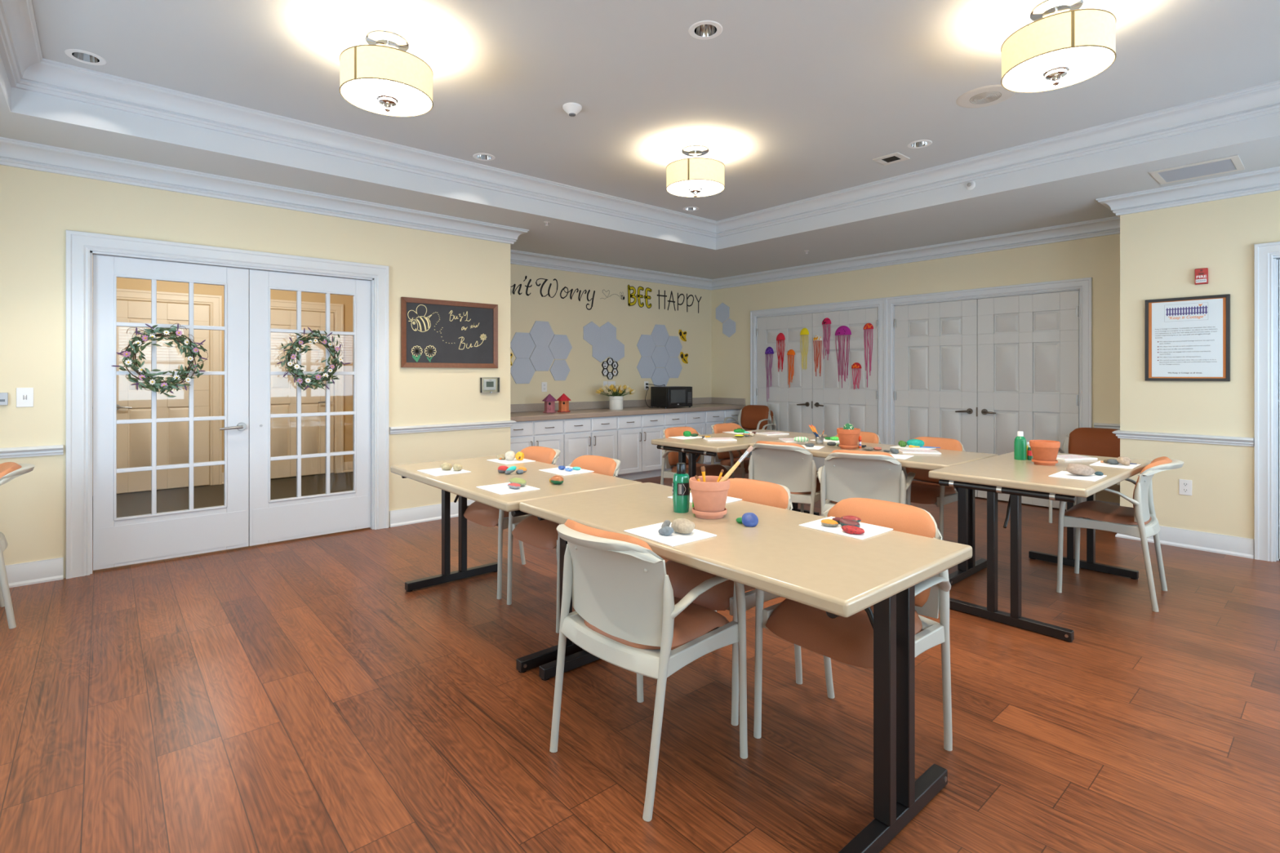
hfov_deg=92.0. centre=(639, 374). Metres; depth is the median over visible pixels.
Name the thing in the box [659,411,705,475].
base cabinet
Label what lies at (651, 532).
paper
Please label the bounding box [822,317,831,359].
paper jellyfish
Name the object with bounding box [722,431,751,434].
board
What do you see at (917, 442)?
rock
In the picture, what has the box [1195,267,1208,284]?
fire alarm
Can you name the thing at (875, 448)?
rock
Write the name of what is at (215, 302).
trim
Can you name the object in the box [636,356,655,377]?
felt hexagon
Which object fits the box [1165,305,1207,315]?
print
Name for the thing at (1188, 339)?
framed poster
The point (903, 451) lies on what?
spiral notepad
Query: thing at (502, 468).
rock
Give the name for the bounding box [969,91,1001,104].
grille
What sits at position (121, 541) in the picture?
door
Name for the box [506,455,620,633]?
armchair
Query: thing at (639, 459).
base cabinet
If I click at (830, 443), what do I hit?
rock
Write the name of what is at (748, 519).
rock
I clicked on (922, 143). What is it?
recessed light
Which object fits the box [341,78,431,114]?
diffuser
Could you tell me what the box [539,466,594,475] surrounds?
board
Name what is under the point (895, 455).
board
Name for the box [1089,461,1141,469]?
board
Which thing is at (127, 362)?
flower
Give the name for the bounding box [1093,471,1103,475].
rock
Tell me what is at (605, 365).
sign
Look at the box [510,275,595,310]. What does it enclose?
sign
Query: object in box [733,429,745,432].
rock
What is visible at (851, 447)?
saucer
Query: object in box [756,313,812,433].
door
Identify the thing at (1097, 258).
wall
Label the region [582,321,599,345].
felt hexagon
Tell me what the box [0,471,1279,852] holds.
floor
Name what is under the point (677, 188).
diffuser
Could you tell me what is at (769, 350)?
paper jellyfish
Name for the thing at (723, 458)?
armchair
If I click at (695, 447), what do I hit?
folding table
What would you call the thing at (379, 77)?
lamp
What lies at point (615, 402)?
flower vase
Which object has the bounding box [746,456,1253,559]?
baseboard
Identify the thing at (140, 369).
flower
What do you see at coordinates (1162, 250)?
wall pier
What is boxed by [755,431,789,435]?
spiral notepad
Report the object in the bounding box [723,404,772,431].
armchair
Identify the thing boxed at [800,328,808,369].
paper jellyfish
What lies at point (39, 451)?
trim
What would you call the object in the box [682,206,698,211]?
recessed light
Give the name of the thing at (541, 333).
felt hexagon
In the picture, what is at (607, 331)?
felt hexagon
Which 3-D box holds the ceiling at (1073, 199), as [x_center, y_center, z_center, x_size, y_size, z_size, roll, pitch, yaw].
[0.571,-1.439,3.851,8.010,0.050,7.665,0,0,-41]
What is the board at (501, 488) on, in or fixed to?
on the folding table at (484, 472)
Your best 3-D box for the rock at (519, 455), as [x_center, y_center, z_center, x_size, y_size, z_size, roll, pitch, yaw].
[-0.757,0.513,3.895,0.052,0.054,0.053,0,0,19]
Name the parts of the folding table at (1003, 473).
leg frame, leg frame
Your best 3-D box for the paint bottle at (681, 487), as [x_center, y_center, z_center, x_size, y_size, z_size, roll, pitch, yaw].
[0.164,0.448,2.454,0.070,0.192,0.070,0,0,-41]
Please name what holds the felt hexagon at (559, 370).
attached to the wall at (568, 317)
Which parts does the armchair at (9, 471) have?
leg, seat frame, leg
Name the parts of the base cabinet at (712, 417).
door, drawer, drawer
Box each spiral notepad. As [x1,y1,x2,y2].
[702,437,737,440]
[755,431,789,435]
[778,438,807,442]
[898,448,941,454]
[1056,454,1097,460]
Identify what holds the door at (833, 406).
in the wall at (1097, 258)
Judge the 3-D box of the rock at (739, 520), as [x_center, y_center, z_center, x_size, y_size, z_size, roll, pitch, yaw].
[0.372,0.533,2.261,0.041,0.021,0.029,0,0,39]
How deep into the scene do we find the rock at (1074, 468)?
3.28 m
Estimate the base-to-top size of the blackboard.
0.610 m
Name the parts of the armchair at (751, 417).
armrest, armrest, leg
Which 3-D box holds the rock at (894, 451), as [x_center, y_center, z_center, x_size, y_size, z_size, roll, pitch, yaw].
[1.730,0.520,4.202,0.062,0.040,0.046,0,0,-11]
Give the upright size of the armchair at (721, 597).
0.824 m
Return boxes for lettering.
[657,289,701,313]
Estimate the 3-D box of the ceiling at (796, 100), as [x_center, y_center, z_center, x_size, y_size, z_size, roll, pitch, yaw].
[0.494,-1.696,3.144,5.623,0.001,5.359,0,0,-41]
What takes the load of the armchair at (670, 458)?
on the floor
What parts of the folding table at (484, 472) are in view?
leg frame, leg frame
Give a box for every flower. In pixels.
[122,351,130,357]
[124,359,132,364]
[137,366,145,372]
[141,334,147,341]
[149,378,155,384]
[175,329,182,335]
[293,364,300,368]
[315,374,321,379]
[411,345,422,356]
[424,345,435,356]
[480,333,486,340]
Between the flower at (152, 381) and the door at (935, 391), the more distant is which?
the door at (935, 391)
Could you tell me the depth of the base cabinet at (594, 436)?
7.08 m
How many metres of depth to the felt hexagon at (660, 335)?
8.66 m
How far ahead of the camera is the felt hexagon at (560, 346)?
7.57 m
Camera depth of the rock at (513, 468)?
3.35 m
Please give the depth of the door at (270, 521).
4.87 m
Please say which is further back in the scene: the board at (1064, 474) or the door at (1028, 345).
the door at (1028, 345)
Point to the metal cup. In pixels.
(820, 440)
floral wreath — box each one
[111,323,208,397]
[276,327,350,391]
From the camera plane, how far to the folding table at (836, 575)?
1.80 m
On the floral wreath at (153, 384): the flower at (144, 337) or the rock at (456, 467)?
the flower at (144, 337)
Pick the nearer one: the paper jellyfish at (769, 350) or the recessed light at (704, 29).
the recessed light at (704, 29)
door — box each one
[93,254,248,570]
[116,300,208,493]
[248,269,370,546]
[270,309,333,479]
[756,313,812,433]
[811,307,878,471]
[893,298,977,497]
[976,290,1079,509]
[1278,258,1279,559]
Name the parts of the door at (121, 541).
kick plate, handle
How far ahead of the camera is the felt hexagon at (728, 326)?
9.09 m
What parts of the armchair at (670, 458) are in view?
leg, armrest, seat frame, seat, leg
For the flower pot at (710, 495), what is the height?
0.132 m
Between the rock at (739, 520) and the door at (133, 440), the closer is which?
the rock at (739, 520)
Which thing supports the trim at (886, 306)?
attached to the wall at (1097, 258)
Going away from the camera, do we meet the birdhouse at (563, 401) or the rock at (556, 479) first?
the rock at (556, 479)
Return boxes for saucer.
[692,506,727,519]
[838,444,858,449]
[1031,458,1057,465]
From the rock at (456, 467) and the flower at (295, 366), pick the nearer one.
the rock at (456, 467)
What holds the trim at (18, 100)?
attached to the ceiling at (796, 100)
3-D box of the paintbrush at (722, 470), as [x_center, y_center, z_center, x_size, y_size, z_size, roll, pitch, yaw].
[0.288,0.442,2.375,0.068,0.157,0.010,0,0,3]
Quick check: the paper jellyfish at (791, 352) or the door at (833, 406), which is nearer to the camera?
the door at (833, 406)
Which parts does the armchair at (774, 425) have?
armrest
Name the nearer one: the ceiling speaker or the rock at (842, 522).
the rock at (842, 522)
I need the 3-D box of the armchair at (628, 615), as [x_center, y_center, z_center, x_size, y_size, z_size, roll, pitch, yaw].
[-0.008,0.894,2.107,0.572,0.824,0.610,0,0,-44]
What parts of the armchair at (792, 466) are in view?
leg, seat frame, seat, leg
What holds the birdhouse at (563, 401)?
on the countertop
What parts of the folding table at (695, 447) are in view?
leg frame, leg frame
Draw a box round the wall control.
[0,392,8,405]
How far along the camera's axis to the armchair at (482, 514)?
3.78 m
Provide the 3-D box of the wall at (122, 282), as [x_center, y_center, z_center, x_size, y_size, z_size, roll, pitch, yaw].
[-5.123,-0.096,7.301,4.170,2.800,0.100,0,0,-41]
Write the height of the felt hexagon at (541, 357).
0.299 m
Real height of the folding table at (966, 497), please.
0.760 m
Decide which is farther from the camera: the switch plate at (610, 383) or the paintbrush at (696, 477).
the switch plate at (610, 383)
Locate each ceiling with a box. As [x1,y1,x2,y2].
[0,84,1279,279]
[31,0,1279,221]
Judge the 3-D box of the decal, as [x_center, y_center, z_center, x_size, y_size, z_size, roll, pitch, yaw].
[-0.359,-1.042,8.115,0.414,0.127,0.001,0,0,-41]
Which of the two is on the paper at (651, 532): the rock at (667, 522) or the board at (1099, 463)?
the rock at (667, 522)
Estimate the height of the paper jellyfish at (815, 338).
0.528 m
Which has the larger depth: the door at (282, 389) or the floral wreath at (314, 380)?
the door at (282, 389)
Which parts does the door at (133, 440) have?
handle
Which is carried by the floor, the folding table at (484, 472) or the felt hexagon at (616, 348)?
the folding table at (484, 472)
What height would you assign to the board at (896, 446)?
0.004 m
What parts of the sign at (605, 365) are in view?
plate, plate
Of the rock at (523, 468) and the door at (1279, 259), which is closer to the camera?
the rock at (523, 468)
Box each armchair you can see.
[0,462,35,628]
[463,445,560,599]
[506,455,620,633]
[549,519,747,822]
[643,478,802,725]
[660,426,734,484]
[711,422,750,478]
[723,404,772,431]
[729,410,776,430]
[748,440,822,514]
[753,497,952,751]
[800,431,881,512]
[817,449,915,514]
[901,436,965,540]
[1048,427,1119,523]
[1056,456,1184,612]
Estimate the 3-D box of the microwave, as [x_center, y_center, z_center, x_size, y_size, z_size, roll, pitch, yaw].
[0.325,0.278,8.288,0.514,0.322,0.621,0,0,-41]
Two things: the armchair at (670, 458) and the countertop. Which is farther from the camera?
the countertop
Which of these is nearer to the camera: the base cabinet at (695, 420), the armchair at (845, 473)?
the armchair at (845, 473)
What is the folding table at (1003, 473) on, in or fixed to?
on the floor
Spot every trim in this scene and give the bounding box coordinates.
[0,0,1279,238]
[0,53,1279,249]
[0,137,1279,290]
[0,420,516,458]
[66,230,389,578]
[116,288,343,485]
[750,277,1092,502]
[1093,422,1253,446]
[1253,241,1279,561]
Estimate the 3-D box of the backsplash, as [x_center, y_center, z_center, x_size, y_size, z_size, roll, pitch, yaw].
[-0.191,0.391,7.826,3.950,0.094,0.658,0,0,-41]
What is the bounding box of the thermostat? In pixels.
[480,377,499,393]
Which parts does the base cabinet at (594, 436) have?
drawer, door, drawer, door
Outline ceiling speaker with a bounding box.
[955,84,1015,107]
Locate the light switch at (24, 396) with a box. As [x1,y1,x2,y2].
[16,387,33,407]
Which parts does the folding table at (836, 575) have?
leg frame, leg frame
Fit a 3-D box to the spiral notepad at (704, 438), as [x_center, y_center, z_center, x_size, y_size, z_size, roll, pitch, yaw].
[0.664,0.538,5.141,0.245,0.015,0.178,0,0,-6]
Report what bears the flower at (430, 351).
on the blackboard
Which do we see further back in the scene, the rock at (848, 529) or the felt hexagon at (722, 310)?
the felt hexagon at (722, 310)
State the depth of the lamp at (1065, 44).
2.76 m
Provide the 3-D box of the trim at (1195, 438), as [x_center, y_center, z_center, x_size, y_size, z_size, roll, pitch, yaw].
[2.928,0.480,6.607,0.838,0.062,5.230,0,0,-41]
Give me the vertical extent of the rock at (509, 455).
0.058 m
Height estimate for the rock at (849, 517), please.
0.026 m
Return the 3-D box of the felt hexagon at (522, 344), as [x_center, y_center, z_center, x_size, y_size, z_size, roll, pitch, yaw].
[-1.374,-0.341,7.230,0.344,0.299,0.010,0,0,-41]
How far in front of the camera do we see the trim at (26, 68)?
4.26 m
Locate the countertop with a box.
[510,403,745,422]
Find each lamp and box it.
[339,31,433,116]
[666,145,724,197]
[1000,0,1115,93]
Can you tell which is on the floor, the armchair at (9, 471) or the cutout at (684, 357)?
the armchair at (9, 471)
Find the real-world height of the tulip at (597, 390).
0.100 m
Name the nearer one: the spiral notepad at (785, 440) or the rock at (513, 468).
the rock at (513, 468)
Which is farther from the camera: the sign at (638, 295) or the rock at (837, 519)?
the sign at (638, 295)
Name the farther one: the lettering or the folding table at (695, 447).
the lettering
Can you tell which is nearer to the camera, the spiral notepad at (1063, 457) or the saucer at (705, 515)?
the saucer at (705, 515)
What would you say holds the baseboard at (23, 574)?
attached to the wall at (37, 208)
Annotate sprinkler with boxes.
[965,181,975,190]
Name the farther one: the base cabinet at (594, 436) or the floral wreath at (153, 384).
the base cabinet at (594, 436)
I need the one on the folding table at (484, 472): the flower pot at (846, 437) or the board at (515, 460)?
the board at (515, 460)
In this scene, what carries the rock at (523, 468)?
on the folding table at (484, 472)
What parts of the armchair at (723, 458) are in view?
leg, seat frame, seat, leg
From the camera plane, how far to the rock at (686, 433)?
5.37 m
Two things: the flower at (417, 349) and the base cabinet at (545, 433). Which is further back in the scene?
the base cabinet at (545, 433)
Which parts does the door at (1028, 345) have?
handle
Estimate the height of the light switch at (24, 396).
0.120 m
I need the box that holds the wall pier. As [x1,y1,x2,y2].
[1120,190,1279,538]
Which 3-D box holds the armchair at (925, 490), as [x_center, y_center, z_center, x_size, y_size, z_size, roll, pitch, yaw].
[2.119,0.894,4.591,0.572,0.824,0.610,0,0,-37]
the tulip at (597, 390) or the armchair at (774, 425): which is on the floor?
the armchair at (774, 425)
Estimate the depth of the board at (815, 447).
4.56 m
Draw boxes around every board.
[417,466,471,475]
[475,482,539,494]
[486,457,535,464]
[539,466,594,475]
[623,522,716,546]
[667,435,702,439]
[667,493,742,503]
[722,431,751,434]
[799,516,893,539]
[801,444,824,449]
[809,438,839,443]
[890,444,935,449]
[890,453,914,459]
[1048,471,1106,481]
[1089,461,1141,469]
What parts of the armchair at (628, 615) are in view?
leg, leg, seat frame, seat, leg, armrest, leg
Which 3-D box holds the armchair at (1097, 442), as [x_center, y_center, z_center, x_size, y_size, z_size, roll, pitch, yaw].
[3.972,0.894,5.415,0.572,0.824,0.610,0,0,-41]
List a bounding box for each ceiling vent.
[872,151,910,165]
[1149,155,1245,184]
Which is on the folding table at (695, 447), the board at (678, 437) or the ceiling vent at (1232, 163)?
the board at (678, 437)
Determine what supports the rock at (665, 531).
on the paper at (651, 532)
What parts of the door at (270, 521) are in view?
kick plate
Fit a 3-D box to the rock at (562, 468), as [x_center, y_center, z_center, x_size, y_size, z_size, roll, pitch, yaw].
[-0.445,0.530,3.516,0.037,0.021,0.056,0,0,-26]
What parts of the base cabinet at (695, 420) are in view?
drawer, door, drawer, door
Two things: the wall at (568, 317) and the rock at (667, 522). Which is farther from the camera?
the wall at (568, 317)
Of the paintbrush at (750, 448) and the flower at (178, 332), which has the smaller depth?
the paintbrush at (750, 448)
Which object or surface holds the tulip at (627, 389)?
in the flower vase
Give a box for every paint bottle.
[672,462,689,513]
[1013,431,1026,460]
[1026,443,1032,460]
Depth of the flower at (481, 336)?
5.84 m
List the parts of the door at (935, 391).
handle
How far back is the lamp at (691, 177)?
4.54 m
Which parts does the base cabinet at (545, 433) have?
drawer, door, drawer, door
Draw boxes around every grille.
[881,155,900,162]
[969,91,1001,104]
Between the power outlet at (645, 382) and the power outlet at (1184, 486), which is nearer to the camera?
the power outlet at (1184, 486)
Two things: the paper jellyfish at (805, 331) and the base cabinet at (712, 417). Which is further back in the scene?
the base cabinet at (712, 417)
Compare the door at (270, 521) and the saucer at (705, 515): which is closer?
the saucer at (705, 515)
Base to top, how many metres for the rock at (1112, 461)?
0.032 m
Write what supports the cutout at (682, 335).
attached to the wall at (568, 317)
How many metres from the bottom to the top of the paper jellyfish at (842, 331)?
0.778 m
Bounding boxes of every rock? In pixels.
[440,462,452,470]
[453,463,462,471]
[497,453,505,459]
[497,465,508,472]
[504,451,515,460]
[505,466,516,474]
[507,482,520,488]
[509,477,526,486]
[515,451,524,460]
[515,469,523,474]
[518,466,526,472]
[550,475,563,484]
[558,466,565,470]
[564,467,573,471]
[572,466,581,470]
[657,526,674,535]
[661,520,671,528]
[671,518,695,533]
[683,431,691,436]
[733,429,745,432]
[736,517,742,524]
[742,431,749,436]
[742,512,758,527]
[793,436,808,442]
[804,443,813,446]
[821,519,838,526]
[826,441,835,445]
[830,436,839,440]
[832,516,843,524]
[839,519,860,527]
[840,515,861,522]
[841,524,864,534]
[842,423,853,429]
[863,446,874,450]
[873,447,881,450]
[889,448,898,453]
[897,440,906,446]
[906,439,924,446]
[1066,463,1095,475]
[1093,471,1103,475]
[1106,458,1119,464]
[1116,456,1131,465]
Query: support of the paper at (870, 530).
on the folding table at (836, 575)
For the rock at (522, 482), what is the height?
0.034 m
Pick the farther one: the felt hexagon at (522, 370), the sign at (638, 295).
the sign at (638, 295)
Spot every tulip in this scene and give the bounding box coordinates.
[595,389,609,395]
[619,388,630,395]
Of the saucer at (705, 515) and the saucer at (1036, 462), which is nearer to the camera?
the saucer at (705, 515)
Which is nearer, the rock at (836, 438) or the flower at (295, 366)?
the flower at (295, 366)
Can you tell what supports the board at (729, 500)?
on the folding table at (836, 575)
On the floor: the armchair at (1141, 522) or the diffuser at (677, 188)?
the armchair at (1141, 522)
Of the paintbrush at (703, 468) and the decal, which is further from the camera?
the decal
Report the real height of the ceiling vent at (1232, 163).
0.008 m
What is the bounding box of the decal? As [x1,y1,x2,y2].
[600,289,624,299]
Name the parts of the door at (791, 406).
handle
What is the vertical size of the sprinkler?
0.074 m
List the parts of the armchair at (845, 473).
armrest, leg, seat frame, leg, leg, armrest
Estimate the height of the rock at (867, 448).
0.026 m
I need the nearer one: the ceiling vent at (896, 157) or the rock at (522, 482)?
the rock at (522, 482)
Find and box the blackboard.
[400,297,497,368]
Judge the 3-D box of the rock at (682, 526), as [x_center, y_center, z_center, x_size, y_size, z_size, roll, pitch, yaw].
[0.149,0.517,2.109,0.069,0.046,0.094,0,0,-31]
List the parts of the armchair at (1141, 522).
leg, leg, seat, seat frame, armrest, armrest, leg, leg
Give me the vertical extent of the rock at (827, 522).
0.022 m
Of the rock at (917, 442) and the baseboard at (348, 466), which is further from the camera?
the baseboard at (348, 466)
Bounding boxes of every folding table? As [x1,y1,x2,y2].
[390,455,642,672]
[519,482,972,852]
[651,429,827,515]
[749,437,998,586]
[928,451,1152,642]
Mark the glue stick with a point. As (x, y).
(860, 437)
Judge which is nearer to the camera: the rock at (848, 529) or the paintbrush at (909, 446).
the rock at (848, 529)
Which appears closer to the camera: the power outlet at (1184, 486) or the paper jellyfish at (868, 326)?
the power outlet at (1184, 486)
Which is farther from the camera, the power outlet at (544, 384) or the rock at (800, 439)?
the power outlet at (544, 384)
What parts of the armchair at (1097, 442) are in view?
leg, leg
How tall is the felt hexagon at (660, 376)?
0.298 m
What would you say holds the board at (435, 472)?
on the folding table at (484, 472)
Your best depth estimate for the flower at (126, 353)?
4.11 m
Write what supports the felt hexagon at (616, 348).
attached to the wall at (568, 317)
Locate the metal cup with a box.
[814,436,823,444]
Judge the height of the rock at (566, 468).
0.017 m
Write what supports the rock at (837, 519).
on the paper at (870, 530)
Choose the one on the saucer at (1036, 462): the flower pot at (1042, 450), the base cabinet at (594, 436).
the flower pot at (1042, 450)
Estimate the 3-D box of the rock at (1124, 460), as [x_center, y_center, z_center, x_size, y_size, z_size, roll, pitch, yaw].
[2.881,0.514,3.680,0.068,0.052,0.056,0,0,19]
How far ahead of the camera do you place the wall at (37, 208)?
4.31 m
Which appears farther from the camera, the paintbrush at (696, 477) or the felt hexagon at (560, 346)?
the felt hexagon at (560, 346)
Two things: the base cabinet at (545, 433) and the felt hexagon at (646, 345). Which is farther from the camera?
the felt hexagon at (646, 345)
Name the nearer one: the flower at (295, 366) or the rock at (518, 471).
the rock at (518, 471)
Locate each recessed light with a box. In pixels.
[64,48,106,65]
[472,153,494,160]
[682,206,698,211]
[688,20,722,39]
[906,139,932,148]
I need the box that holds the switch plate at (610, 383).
[608,381,615,389]
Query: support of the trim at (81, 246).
attached to the wall at (37, 208)
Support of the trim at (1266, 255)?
attached to the wall pier
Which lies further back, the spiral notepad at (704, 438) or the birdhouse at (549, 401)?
the birdhouse at (549, 401)
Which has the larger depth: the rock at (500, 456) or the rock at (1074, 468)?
the rock at (500, 456)
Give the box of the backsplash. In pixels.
[510,397,745,412]
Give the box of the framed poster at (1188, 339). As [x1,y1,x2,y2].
[1145,293,1230,381]
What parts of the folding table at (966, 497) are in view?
leg frame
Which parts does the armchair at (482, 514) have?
seat, seat frame, leg, leg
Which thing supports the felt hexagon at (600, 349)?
attached to the wall at (568, 317)
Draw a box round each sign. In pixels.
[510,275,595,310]
[601,358,618,379]
[627,284,652,308]
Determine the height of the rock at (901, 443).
0.046 m
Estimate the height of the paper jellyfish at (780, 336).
0.529 m
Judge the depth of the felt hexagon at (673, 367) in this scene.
8.84 m
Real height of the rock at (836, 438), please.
0.030 m
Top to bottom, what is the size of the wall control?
0.076 m
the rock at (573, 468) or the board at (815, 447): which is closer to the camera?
the rock at (573, 468)
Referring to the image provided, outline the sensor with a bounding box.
[562,102,582,116]
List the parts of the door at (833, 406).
handle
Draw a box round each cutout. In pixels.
[510,352,512,365]
[678,329,686,341]
[680,351,688,364]
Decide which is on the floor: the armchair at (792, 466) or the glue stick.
the armchair at (792, 466)
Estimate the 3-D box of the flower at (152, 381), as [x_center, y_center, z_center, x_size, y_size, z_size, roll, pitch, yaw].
[-3.317,0.051,4.203,0.036,0.039,0.016,0,0,-41]
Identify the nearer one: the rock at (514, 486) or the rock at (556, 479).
the rock at (514, 486)
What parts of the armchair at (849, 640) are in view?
leg, leg, seat, seat frame, armrest, leg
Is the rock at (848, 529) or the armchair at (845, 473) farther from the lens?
the armchair at (845, 473)
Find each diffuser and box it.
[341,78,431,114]
[666,180,724,195]
[1002,46,1114,89]
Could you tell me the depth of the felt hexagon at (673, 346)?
8.84 m
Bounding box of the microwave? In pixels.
[644,382,692,408]
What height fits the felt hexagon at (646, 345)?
0.298 m
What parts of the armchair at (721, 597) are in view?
seat, leg, seat frame, leg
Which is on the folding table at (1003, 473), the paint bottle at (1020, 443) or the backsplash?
the paint bottle at (1020, 443)
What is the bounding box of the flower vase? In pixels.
[608,395,623,409]
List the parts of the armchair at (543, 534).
leg, seat frame, seat, leg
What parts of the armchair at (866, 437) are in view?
leg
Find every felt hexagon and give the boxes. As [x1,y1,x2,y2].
[510,332,535,358]
[510,358,535,383]
[529,320,554,346]
[529,346,554,371]
[548,334,572,359]
[549,359,569,380]
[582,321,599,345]
[591,338,608,362]
[600,321,616,344]
[608,338,624,361]
[636,334,655,356]
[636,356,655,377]
[651,324,669,346]
[651,346,669,367]
[651,367,669,386]
[664,357,682,377]
[665,336,682,357]
[715,302,728,323]
[722,318,735,337]
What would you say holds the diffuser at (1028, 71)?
attached to the lamp at (1065, 44)
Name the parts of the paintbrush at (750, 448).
handle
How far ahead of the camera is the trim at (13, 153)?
4.95 m
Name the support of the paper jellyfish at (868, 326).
attached to the door at (833, 406)
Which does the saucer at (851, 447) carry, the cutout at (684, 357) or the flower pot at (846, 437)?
the flower pot at (846, 437)
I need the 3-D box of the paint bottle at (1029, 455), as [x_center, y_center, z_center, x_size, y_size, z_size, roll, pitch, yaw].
[2.482,0.492,3.933,0.029,0.104,0.029,0,0,-41]
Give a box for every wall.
[0,164,510,577]
[116,277,352,493]
[510,263,711,404]
[711,233,1119,503]
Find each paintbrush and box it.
[694,475,700,481]
[701,466,705,481]
[716,469,724,481]
[719,445,753,481]
[908,444,940,448]
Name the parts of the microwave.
door, control panel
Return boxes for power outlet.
[541,382,546,391]
[644,381,648,390]
[1178,479,1191,495]
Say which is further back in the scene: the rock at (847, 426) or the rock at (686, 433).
the rock at (686, 433)
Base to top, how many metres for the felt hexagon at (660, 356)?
0.298 m
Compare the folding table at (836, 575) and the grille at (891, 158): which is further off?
the grille at (891, 158)
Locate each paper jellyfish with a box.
[764,346,773,401]
[776,333,785,371]
[786,349,795,386]
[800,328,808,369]
[812,335,822,376]
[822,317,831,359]
[835,325,851,387]
[851,362,861,389]
[863,323,873,387]
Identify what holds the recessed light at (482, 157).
in the ceiling at (796, 100)
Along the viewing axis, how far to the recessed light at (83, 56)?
3.33 m
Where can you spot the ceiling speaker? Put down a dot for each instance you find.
(991, 95)
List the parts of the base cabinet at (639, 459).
drawer, door, drawer, door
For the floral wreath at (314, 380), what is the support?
attached to the door at (270, 521)
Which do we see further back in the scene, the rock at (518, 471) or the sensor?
the sensor
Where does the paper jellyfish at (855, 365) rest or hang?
attached to the door at (833, 406)
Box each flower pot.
[688,475,729,512]
[836,427,860,445]
[1029,440,1060,461]
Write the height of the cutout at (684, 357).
0.171 m
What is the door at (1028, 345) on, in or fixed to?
in the wall at (1097, 258)
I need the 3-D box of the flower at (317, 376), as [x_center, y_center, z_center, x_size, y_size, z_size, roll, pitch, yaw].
[-2.536,0.020,4.870,0.044,0.044,0.007,0,0,-41]
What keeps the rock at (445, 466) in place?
on the board at (435, 472)
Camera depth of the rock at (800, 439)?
4.84 m
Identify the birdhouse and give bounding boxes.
[542,393,556,413]
[556,393,571,412]
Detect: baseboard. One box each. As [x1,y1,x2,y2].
[4,499,475,587]
[222,461,352,484]
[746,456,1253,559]
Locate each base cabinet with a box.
[510,419,563,466]
[563,416,617,466]
[615,413,663,479]
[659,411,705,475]
[704,408,741,464]
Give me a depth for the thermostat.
5.88 m
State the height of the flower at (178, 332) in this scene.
0.039 m
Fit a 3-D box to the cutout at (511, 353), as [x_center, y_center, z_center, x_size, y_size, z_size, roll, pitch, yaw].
[-1.535,-0.186,7.095,0.170,0.171,0.004,0,0,-41]
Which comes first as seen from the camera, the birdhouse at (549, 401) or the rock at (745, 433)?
the rock at (745, 433)
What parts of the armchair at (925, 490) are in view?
seat, leg, seat frame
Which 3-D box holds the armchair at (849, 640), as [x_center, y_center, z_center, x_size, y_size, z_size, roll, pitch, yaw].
[0.785,0.894,2.206,0.572,0.824,0.610,0,0,-41]
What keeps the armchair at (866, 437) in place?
on the floor
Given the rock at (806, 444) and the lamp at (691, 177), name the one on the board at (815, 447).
the rock at (806, 444)
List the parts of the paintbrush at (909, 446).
handle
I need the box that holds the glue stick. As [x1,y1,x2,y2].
[858,435,861,448]

